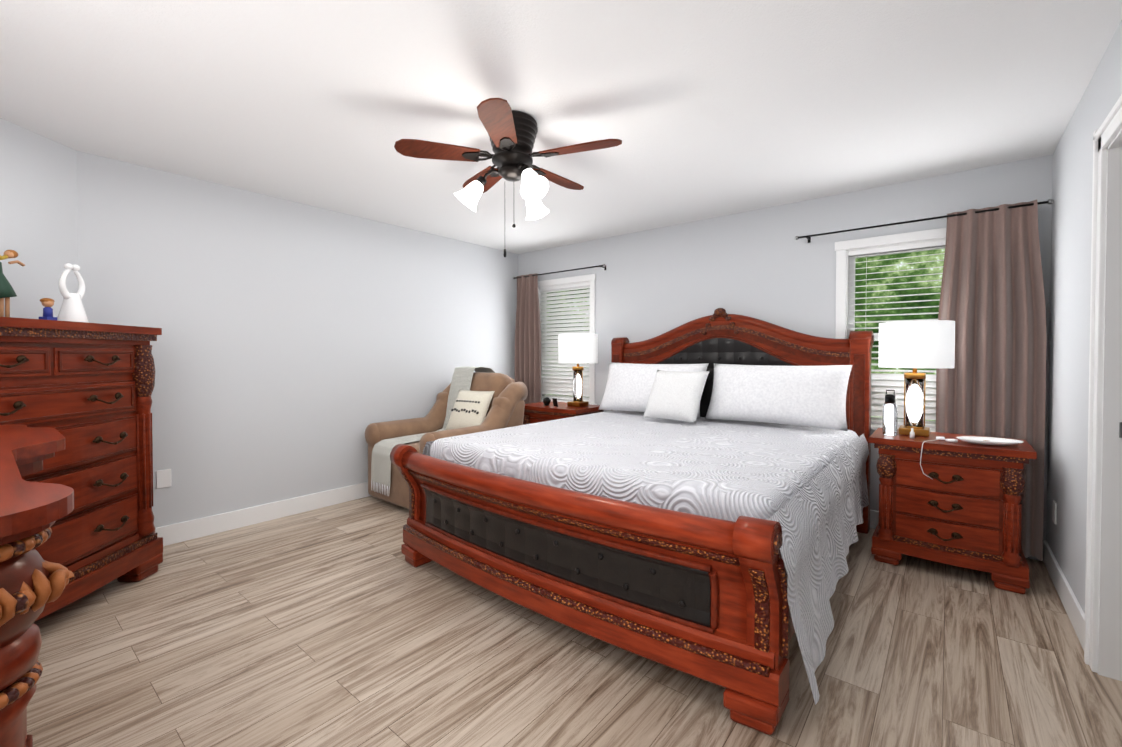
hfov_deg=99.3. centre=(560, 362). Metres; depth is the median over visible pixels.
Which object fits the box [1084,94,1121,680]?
door frame
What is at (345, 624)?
floor
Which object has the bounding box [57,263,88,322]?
figurine
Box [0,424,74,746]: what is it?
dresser
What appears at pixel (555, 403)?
frame
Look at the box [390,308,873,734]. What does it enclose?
bed
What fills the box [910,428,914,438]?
dropper bottle
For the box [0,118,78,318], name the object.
wall
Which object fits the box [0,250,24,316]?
figurine
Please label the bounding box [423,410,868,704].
quilt
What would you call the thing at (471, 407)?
cushion
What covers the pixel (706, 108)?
ceiling
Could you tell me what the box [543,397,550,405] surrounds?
alarm clock
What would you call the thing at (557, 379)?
window blind
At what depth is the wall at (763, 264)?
3.86 m
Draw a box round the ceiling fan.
[394,98,621,256]
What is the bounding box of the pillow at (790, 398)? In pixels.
[705,363,851,430]
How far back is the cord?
2.70 m
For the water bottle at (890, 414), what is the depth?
2.92 m
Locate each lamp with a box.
[558,333,597,406]
[878,320,954,436]
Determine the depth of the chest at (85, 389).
2.34 m
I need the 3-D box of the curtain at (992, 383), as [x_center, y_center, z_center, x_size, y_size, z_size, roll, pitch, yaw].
[2.335,0.092,3.235,1.380,2.120,0.167,1,1,39]
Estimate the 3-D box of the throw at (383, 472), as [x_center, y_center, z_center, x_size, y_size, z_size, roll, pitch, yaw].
[-1.092,0.545,4.339,0.310,1.019,1.214,1,1,39]
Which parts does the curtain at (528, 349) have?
rod mount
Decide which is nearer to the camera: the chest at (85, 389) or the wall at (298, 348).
the chest at (85, 389)
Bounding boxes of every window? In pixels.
[538,274,596,404]
[835,228,945,434]
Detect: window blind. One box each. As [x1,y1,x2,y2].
[539,282,589,401]
[848,240,945,427]
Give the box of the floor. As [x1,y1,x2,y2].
[27,496,1121,746]
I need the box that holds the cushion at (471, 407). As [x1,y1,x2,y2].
[445,389,494,429]
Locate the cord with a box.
[920,436,957,478]
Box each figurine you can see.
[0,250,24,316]
[39,298,56,319]
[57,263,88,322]
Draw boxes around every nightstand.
[523,401,603,424]
[869,428,1036,593]
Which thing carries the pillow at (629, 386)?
on the bed
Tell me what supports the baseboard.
attached to the wall at (298, 348)
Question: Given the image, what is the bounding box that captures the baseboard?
[155,482,1084,649]
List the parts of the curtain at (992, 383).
rod mount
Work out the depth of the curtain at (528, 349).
5.36 m
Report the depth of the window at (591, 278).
4.99 m
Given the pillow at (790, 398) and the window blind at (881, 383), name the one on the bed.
the pillow at (790, 398)
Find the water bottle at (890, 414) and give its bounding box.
[882,390,897,435]
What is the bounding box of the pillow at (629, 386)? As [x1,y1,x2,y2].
[599,362,708,417]
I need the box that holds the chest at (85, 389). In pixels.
[0,317,162,620]
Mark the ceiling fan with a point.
(512, 134)
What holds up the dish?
on the nightstand at (962, 507)
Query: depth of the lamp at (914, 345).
2.86 m
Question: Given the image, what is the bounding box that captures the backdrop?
[547,249,944,420]
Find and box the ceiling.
[0,0,1121,253]
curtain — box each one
[513,264,605,403]
[795,199,1053,560]
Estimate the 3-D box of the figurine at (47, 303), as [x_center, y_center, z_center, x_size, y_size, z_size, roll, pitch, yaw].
[-2.485,-0.255,2.307,0.048,0.119,0.053,0,1,-1]
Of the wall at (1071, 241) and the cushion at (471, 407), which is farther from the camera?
the cushion at (471, 407)
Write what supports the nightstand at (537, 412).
on the floor
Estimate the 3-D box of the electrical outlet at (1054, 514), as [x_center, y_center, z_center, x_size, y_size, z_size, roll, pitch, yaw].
[2.720,0.822,2.628,0.008,0.115,0.075,1,1,39]
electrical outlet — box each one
[156,469,170,488]
[1052,500,1056,523]
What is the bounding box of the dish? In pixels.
[956,436,1022,445]
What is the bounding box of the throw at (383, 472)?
[371,366,494,495]
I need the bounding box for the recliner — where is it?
[365,366,527,508]
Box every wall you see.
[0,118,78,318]
[76,150,517,527]
[518,154,1052,539]
[1046,20,1121,613]
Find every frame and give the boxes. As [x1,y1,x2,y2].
[552,398,557,406]
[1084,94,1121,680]
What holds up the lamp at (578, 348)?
on the nightstand at (537, 412)
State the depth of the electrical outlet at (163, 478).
3.10 m
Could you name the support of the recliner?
on the floor
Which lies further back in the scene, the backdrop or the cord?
the backdrop
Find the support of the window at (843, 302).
in the wall at (763, 264)
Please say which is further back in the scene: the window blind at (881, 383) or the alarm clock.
the alarm clock
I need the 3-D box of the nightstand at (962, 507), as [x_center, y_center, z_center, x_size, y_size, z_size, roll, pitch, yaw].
[2.285,0.823,2.837,0.720,0.750,0.505,1,1,39]

